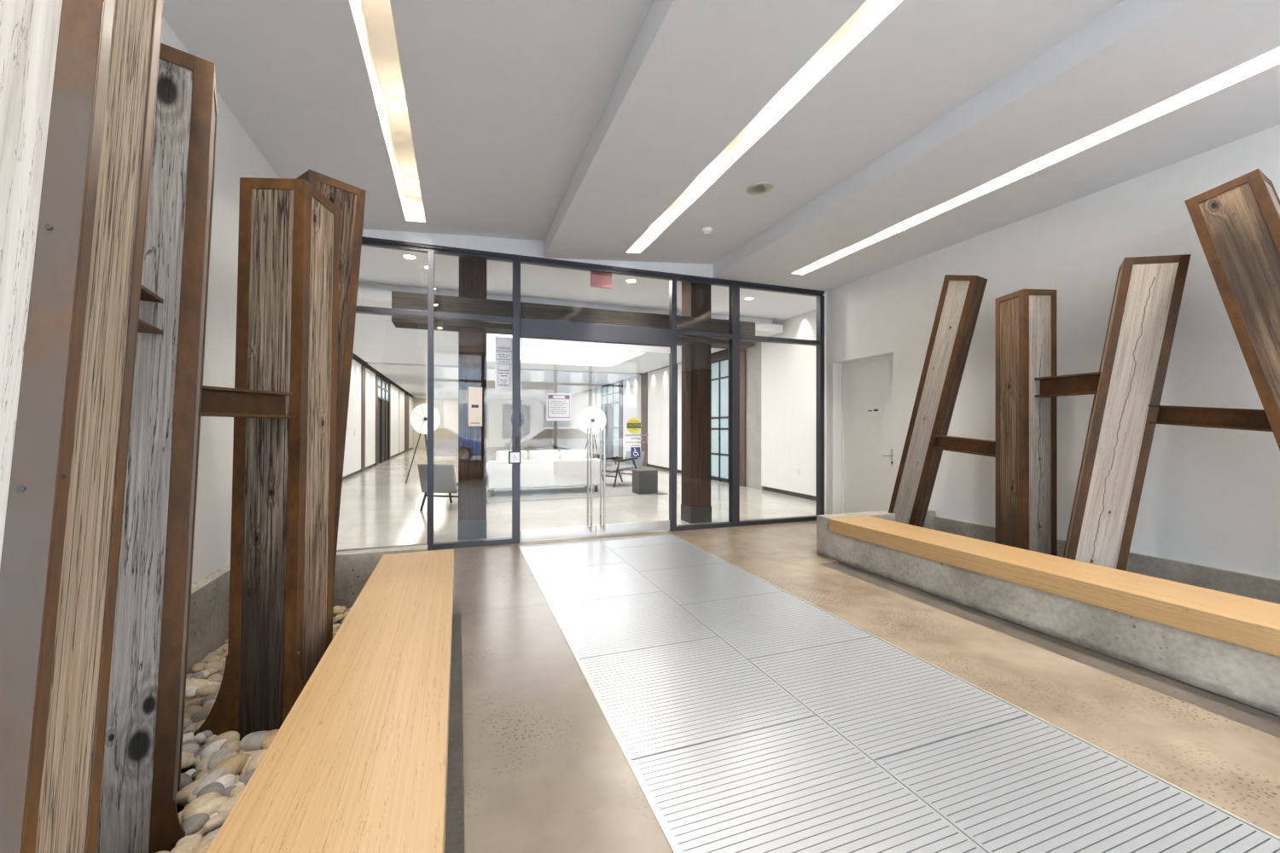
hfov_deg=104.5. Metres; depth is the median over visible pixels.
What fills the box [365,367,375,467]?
wall panel
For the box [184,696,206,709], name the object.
pebble
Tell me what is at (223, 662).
pebble
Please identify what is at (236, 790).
pebble
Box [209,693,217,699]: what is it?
pebble
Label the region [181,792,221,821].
pebble
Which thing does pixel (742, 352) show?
trim
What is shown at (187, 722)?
pebble
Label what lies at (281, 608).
timber post
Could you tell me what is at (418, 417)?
lamp
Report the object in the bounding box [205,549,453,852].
bench
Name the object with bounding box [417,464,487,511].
lounge chair
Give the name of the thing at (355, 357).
wall
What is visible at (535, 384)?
ceiling panel
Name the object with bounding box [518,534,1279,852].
entrance mat
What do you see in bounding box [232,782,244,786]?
pebble
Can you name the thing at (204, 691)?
pebble
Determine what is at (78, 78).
timber post
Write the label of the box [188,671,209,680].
pebble
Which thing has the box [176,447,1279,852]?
floor
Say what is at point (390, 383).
trim
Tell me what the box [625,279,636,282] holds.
recessed light
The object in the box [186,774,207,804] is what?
pebble
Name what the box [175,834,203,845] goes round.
pebble
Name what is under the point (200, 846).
pebble
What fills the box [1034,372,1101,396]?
joist
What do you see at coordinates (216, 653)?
pebble
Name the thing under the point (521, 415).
lamp
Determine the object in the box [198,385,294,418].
joist
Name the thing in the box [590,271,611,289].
exit sign
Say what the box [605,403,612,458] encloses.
door
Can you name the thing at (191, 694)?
pebble
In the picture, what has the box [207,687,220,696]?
pebble
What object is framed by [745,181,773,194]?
ceiling speaker
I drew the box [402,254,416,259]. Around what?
recessed light
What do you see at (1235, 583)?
trim
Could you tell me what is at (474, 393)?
card
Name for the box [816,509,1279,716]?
concrete planter
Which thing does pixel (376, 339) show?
ceiling panel
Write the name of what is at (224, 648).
pebbles
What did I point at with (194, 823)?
pebble
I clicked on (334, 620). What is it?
pebble
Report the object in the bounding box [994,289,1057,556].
timber post
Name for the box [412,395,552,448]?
wall
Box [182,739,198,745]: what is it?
pebble
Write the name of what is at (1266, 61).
ceiling light
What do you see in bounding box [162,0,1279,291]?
ceiling
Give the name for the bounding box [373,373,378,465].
trim
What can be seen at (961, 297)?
timber post
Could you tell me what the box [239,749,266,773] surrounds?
pebble
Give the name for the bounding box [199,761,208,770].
pebble
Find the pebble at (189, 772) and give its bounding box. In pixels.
[185,768,196,781]
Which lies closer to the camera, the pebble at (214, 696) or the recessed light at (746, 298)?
the pebble at (214, 696)
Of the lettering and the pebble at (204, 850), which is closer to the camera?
the pebble at (204, 850)
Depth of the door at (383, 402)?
18.77 m
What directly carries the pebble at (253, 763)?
on the pebble
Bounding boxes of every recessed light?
[388,96,407,111]
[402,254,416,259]
[404,174,418,184]
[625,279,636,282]
[744,296,754,299]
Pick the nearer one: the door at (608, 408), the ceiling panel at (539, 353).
the ceiling panel at (539, 353)
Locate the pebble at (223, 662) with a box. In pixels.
[221,661,225,671]
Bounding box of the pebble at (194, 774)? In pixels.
[191,769,203,780]
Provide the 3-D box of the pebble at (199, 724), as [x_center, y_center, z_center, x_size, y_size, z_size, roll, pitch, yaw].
[-1.810,1.264,2.081,0.084,0.057,0.069,0,0,-37]
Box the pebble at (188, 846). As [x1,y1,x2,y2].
[169,838,201,852]
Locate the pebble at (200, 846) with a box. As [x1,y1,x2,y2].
[191,838,212,852]
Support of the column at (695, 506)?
on the floor
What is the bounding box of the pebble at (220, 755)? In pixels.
[207,748,238,770]
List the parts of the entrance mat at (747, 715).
grille panel, grille panel, grille panel, grille panel, grille panel, grille panel, grille panel, grille panel, grille panel, grille panel, grille panel, grille panel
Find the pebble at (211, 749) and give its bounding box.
[199,738,227,759]
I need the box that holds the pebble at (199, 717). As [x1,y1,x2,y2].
[190,712,208,722]
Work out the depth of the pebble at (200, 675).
2.46 m
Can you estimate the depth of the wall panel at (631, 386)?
18.22 m
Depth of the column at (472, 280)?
5.76 m
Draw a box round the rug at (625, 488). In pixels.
[486,477,667,502]
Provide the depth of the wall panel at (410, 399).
29.27 m
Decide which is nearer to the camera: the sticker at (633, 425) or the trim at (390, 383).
the sticker at (633, 425)
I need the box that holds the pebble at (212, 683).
[205,681,220,686]
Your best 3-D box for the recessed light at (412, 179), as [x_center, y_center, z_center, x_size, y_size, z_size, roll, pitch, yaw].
[-2.096,-2.274,4.562,0.124,0.033,0.124,0,0,-20]
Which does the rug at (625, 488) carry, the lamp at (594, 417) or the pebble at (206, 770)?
the lamp at (594, 417)
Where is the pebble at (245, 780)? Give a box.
[240,768,255,785]
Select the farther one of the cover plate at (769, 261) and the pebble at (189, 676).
the cover plate at (769, 261)
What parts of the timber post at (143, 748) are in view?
steel frame, wood panel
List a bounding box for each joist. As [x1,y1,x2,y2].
[137,285,163,334]
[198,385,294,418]
[931,435,995,457]
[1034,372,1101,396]
[1148,405,1272,431]
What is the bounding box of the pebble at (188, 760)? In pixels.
[180,754,195,769]
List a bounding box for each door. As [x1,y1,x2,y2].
[379,399,386,463]
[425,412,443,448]
[520,337,670,541]
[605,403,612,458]
[841,354,892,513]
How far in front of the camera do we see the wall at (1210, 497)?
4.07 m
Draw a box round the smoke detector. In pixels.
[701,226,712,235]
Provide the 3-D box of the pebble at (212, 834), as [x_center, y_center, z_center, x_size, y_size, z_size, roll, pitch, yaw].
[-1.307,1.264,1.518,0.053,0.041,0.072,0,0,40]
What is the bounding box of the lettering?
[625,434,648,443]
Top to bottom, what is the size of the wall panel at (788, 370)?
3.310 m
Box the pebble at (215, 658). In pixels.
[205,655,220,663]
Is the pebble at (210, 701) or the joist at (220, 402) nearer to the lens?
the joist at (220, 402)
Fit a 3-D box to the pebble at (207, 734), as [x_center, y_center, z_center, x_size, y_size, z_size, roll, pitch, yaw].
[-1.773,1.264,2.030,0.063,0.043,0.047,0,0,-39]
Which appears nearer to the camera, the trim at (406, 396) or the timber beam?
the timber beam
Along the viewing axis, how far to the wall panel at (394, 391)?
21.86 m
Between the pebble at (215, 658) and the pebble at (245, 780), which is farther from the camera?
the pebble at (215, 658)
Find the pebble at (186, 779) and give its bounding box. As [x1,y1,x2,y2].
[180,773,192,790]
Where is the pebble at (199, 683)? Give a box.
[186,679,209,689]
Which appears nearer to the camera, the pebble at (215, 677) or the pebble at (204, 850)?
the pebble at (204, 850)
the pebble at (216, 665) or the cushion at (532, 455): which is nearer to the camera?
the pebble at (216, 665)
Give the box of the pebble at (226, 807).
[216,796,237,814]
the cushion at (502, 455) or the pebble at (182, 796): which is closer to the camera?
the pebble at (182, 796)
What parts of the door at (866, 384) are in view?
handle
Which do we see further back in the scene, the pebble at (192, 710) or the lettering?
the lettering
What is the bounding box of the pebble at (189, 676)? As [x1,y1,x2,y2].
[186,673,193,679]
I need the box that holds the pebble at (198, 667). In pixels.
[191,663,206,673]
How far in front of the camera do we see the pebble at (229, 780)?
1.74 m
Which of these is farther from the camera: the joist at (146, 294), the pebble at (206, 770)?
the pebble at (206, 770)
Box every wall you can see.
[160,16,279,585]
[342,353,412,479]
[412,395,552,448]
[552,349,815,500]
[823,291,826,514]
[826,124,1279,580]
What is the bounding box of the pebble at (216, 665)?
[203,661,222,673]
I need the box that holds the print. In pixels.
[495,349,511,386]
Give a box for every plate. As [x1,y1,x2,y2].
[508,451,520,464]
[767,260,775,263]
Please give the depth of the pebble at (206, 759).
1.86 m
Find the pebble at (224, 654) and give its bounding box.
[217,651,226,657]
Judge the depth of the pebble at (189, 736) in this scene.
2.01 m
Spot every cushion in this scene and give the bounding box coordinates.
[495,450,528,460]
[528,450,559,459]
[559,449,589,459]
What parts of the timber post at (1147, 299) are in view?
wood panel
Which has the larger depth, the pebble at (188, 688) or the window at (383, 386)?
the window at (383, 386)
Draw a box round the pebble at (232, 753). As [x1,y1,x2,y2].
[224,750,238,759]
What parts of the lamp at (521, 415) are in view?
lamp shade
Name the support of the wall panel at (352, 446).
attached to the wall at (355, 357)
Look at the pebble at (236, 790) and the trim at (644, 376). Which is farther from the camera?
the trim at (644, 376)
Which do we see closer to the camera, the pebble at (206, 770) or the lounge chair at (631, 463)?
the pebble at (206, 770)
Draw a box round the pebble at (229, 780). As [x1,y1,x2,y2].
[214,773,236,788]
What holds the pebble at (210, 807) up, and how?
on the pebble at (200, 832)
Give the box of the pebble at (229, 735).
[209,731,240,744]
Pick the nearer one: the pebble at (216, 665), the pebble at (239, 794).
the pebble at (239, 794)
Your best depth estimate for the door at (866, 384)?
6.57 m
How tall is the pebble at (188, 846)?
0.049 m
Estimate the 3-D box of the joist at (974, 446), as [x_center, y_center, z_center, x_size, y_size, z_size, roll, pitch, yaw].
[3.054,0.179,4.589,0.100,0.191,0.691,0,0,-21]
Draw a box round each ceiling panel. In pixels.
[352,288,782,373]
[367,361,639,401]
[486,333,637,364]
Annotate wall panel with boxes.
[342,359,360,477]
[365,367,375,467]
[390,384,398,456]
[398,389,404,453]
[408,395,413,448]
[622,374,640,459]
[647,366,669,468]
[677,362,681,470]
[745,341,763,489]
[761,309,815,496]
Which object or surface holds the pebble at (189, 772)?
on the floor
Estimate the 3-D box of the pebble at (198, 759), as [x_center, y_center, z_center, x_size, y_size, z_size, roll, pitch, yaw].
[-1.682,1.290,1.904,0.086,0.046,0.055,0,0,20]
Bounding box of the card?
[468,387,482,426]
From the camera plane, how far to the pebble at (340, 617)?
3.25 m
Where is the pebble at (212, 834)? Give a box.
[201,827,221,842]
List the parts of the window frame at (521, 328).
sill rail, transom rail, transom rail, sill rail, head rail, transom rail, sill rail, sill rail, transom rail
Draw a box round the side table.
[632,468,657,494]
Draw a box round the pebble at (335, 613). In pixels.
[332,609,344,616]
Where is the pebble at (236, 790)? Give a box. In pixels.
[229,785,245,798]
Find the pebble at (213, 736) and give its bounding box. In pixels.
[207,734,218,743]
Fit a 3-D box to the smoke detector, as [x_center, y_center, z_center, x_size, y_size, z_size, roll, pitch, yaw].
[0.696,-2.023,5.151,0.115,0.055,0.115,0,0,-20]
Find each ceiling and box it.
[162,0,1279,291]
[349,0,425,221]
[358,245,815,324]
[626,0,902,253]
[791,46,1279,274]
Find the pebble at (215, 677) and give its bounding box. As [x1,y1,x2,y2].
[206,673,222,682]
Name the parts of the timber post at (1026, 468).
wood panel, wood panel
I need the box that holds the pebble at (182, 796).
[176,777,204,803]
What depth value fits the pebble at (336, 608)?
3.38 m
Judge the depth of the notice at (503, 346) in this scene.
5.55 m
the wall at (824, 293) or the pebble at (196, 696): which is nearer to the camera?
the pebble at (196, 696)
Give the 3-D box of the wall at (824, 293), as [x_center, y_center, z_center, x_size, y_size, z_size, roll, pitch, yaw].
[-0.352,-0.385,5.984,9.250,3.400,0.080,0,0,-20]
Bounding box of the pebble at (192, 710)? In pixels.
[184,705,202,715]
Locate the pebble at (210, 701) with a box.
[203,699,215,706]
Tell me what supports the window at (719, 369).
in the wall at (723, 354)
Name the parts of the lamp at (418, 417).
leg, lamp shade, leg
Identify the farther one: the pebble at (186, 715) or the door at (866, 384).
the door at (866, 384)
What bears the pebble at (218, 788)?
on the pebble
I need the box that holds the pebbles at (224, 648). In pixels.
[221,616,337,657]
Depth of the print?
5.55 m
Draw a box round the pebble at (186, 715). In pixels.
[184,713,191,718]
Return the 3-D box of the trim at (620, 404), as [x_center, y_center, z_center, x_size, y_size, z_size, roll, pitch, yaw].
[-0.718,-0.226,19.332,0.080,3.150,0.400,0,0,-20]
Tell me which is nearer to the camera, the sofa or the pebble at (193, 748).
the pebble at (193, 748)
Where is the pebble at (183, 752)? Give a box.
[181,750,194,756]
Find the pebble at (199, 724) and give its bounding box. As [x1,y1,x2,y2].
[195,719,205,730]
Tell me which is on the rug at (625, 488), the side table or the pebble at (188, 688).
the side table
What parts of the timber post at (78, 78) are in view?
wood panel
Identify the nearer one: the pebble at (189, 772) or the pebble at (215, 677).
the pebble at (189, 772)
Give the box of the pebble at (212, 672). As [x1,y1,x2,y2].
[203,669,218,677]
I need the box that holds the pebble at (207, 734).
[201,730,212,738]
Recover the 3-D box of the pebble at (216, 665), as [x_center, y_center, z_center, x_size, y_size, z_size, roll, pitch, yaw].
[-2.208,1.258,2.583,0.092,0.064,0.094,0,0,28]
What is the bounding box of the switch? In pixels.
[515,436,519,448]
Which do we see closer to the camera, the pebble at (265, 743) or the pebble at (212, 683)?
the pebble at (265, 743)
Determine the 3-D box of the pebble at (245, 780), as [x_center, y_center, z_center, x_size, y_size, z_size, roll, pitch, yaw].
[-1.386,1.263,1.776,0.071,0.049,0.076,0,0,-24]
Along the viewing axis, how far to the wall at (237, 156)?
3.01 m
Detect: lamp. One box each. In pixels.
[405,403,440,483]
[508,413,523,450]
[578,406,605,481]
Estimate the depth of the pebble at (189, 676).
2.53 m
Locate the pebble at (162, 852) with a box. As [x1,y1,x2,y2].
[156,850,169,852]
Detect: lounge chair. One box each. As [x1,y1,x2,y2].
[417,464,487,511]
[601,451,645,487]
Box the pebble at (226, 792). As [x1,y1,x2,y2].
[221,785,236,797]
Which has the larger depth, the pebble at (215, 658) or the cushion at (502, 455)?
the cushion at (502, 455)
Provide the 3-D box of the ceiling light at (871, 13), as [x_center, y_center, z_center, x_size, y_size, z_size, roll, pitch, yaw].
[1.071,-2.134,2.579,0.175,0.254,6.700,0,0,-20]
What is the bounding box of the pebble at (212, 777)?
[192,767,226,796]
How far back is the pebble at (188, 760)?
1.86 m
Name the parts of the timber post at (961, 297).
wood panel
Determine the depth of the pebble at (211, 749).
1.90 m
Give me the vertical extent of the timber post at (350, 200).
2.893 m
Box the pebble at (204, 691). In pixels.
[195,686,217,697]
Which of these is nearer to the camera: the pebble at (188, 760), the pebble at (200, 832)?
the pebble at (200, 832)
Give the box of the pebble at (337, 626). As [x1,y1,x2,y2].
[332,623,341,629]
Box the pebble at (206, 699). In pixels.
[200,693,215,706]
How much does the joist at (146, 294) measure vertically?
0.107 m
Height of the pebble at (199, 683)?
0.067 m
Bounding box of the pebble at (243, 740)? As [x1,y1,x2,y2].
[240,732,255,750]
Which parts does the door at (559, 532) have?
pane, rail, rail, pull handle, pull handle, pull handle, pull handle, rail, rail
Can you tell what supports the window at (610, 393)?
in the wall at (723, 354)
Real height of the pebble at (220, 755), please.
0.069 m
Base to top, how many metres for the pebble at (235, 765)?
0.066 m
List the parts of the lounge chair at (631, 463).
armrest, leg, seat, leg, armrest, backrest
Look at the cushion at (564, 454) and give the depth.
9.95 m
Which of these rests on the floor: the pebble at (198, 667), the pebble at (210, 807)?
the pebble at (198, 667)
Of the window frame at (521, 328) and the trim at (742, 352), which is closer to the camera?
the window frame at (521, 328)
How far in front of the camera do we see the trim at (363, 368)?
14.58 m
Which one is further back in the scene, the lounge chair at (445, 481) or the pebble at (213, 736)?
the lounge chair at (445, 481)
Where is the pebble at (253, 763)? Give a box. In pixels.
[245,749,267,773]
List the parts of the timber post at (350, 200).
wood panel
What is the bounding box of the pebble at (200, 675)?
[190,671,208,679]
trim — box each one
[186,562,230,674]
[360,365,365,471]
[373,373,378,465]
[389,383,390,459]
[403,392,408,452]
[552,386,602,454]
[618,379,623,459]
[640,372,648,466]
[676,364,678,472]
[739,349,746,487]
[933,516,1279,604]
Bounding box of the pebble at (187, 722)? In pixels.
[183,718,191,730]
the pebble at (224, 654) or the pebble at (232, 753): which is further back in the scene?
the pebble at (224, 654)
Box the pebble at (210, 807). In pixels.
[182,797,226,822]
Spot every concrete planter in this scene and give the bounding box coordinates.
[333,545,427,611]
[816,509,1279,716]
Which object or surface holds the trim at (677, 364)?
attached to the wall at (723, 354)
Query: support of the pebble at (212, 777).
on the pebble
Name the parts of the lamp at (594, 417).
lamp shade, leg, leg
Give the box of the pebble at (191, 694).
[185,689,197,698]
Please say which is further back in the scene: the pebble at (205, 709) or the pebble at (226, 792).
the pebble at (205, 709)
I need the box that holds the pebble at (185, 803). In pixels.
[177,802,187,806]
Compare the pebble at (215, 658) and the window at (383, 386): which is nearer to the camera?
the pebble at (215, 658)
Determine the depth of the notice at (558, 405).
5.76 m
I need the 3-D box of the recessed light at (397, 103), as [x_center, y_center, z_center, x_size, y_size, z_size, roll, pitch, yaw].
[-1.708,-2.276,3.501,0.124,0.033,0.124,0,0,-20]
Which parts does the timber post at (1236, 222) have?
wood panel, wood panel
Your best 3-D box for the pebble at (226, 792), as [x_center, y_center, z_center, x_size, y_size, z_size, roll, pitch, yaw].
[-1.408,1.263,1.704,0.060,0.043,0.043,0,0,-32]
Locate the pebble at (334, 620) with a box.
[332,617,338,622]
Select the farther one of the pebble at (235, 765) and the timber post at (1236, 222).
the timber post at (1236, 222)
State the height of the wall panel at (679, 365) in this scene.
3.060 m
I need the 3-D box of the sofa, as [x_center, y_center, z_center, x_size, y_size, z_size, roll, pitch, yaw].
[-1.963,0.891,10.014,2.160,0.840,0.920,0,0,-20]
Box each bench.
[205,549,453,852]
[829,516,1279,657]
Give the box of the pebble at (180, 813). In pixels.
[177,809,184,818]
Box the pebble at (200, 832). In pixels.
[180,816,210,836]
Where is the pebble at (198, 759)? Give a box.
[191,755,201,769]
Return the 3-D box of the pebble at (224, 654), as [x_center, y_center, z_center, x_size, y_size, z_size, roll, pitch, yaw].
[-2.309,1.286,2.757,0.081,0.058,0.097,0,0,-9]
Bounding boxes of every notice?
[494,337,512,389]
[546,393,570,420]
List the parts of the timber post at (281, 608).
wood panel, wood panel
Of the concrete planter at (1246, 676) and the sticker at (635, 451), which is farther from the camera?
the sticker at (635, 451)
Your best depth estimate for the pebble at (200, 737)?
2.00 m
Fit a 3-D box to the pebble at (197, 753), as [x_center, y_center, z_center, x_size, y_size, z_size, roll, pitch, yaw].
[-1.732,1.290,1.944,0.072,0.053,0.093,0,0,-19]
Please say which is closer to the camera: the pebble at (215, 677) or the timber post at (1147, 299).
the pebble at (215, 677)
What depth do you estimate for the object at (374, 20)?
3.28 m
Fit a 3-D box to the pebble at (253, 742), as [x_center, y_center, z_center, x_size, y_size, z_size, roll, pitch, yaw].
[-1.516,1.256,1.979,0.081,0.070,0.115,0,0,29]
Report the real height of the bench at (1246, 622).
0.123 m
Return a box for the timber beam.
[391,290,755,349]
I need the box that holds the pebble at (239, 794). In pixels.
[228,791,242,812]
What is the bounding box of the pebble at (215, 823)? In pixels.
[202,812,229,832]
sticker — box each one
[626,418,641,433]
[630,445,639,457]
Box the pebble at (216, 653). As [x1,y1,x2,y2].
[207,651,219,656]
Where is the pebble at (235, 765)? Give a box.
[208,754,248,775]
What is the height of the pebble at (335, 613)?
0.052 m
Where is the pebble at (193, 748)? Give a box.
[181,744,200,753]
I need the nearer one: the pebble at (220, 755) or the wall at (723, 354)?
the pebble at (220, 755)
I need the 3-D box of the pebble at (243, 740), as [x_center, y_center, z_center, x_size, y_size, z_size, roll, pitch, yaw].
[-1.537,1.259,1.980,0.093,0.066,0.108,0,0,-22]
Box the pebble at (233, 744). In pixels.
[219,738,241,751]
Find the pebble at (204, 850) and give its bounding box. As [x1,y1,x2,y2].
[198,839,213,852]
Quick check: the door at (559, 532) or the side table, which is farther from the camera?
the side table
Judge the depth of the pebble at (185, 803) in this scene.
1.70 m
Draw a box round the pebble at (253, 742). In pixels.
[244,730,269,750]
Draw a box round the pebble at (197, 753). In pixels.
[193,746,205,757]
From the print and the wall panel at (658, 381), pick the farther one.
the wall panel at (658, 381)
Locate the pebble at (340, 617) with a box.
[334,613,344,622]
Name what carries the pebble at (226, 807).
on the pebbles at (224, 648)
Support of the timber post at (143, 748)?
on the floor
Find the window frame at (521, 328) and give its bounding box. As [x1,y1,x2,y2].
[336,228,824,552]
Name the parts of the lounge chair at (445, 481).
leg, backrest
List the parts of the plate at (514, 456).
plate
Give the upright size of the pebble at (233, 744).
0.069 m
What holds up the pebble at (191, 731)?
on the floor
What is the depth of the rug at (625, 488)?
9.82 m
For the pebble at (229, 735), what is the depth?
1.96 m
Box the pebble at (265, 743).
[261,729,279,749]
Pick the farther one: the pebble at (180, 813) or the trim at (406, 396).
the trim at (406, 396)
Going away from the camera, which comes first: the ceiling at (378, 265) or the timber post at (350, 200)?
the timber post at (350, 200)
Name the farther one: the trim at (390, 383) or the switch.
the trim at (390, 383)
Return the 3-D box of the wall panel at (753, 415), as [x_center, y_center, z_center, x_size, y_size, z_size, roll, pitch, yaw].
[2.472,-0.269,10.676,0.040,3.200,0.610,0,0,-20]
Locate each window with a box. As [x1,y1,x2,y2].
[377,376,389,465]
[601,382,619,459]
[710,357,728,483]
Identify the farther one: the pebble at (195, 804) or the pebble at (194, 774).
the pebble at (194, 774)
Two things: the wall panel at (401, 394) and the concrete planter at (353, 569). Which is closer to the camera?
the concrete planter at (353, 569)
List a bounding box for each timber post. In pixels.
[0,0,163,852]
[96,42,218,852]
[193,177,340,744]
[296,169,366,579]
[888,274,987,527]
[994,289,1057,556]
[1063,254,1191,570]
[1184,168,1279,450]
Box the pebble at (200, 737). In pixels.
[193,733,206,743]
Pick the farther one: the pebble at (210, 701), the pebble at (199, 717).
the pebble at (210, 701)
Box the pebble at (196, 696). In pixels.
[185,695,200,703]
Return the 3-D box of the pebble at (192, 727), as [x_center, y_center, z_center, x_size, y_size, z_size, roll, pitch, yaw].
[-1.905,1.288,2.111,0.061,0.054,0.077,0,0,35]
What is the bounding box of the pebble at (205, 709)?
[198,703,212,715]
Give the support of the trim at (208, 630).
attached to the wall at (237, 156)
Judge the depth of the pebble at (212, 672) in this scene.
2.53 m
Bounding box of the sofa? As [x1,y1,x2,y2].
[486,449,599,496]
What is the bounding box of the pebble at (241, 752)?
[238,749,259,755]
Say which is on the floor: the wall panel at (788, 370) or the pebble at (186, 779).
the pebble at (186, 779)
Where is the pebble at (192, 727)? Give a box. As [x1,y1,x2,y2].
[183,722,197,733]
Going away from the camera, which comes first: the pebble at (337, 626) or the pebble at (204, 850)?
the pebble at (204, 850)
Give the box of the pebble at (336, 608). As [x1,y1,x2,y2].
[332,605,343,610]
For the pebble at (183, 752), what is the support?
on the pebble at (193, 748)
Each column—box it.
[457,256,486,541]
[680,281,711,523]
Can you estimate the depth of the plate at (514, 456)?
5.50 m
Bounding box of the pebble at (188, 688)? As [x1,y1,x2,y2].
[185,685,197,698]
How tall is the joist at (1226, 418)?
0.194 m
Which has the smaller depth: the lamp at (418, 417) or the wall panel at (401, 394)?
the lamp at (418, 417)
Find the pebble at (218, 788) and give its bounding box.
[196,782,225,797]
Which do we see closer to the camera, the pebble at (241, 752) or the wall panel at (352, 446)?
the pebble at (241, 752)
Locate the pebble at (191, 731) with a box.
[183,730,196,734]
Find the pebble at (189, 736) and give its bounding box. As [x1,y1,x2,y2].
[182,733,194,743]
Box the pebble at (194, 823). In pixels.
[181,813,209,836]
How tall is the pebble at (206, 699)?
0.041 m
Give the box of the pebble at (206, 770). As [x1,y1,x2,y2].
[195,768,209,780]
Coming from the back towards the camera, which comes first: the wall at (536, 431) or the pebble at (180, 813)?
the wall at (536, 431)
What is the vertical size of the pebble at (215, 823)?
0.063 m
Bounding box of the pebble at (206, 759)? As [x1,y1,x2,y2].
[195,757,209,770]

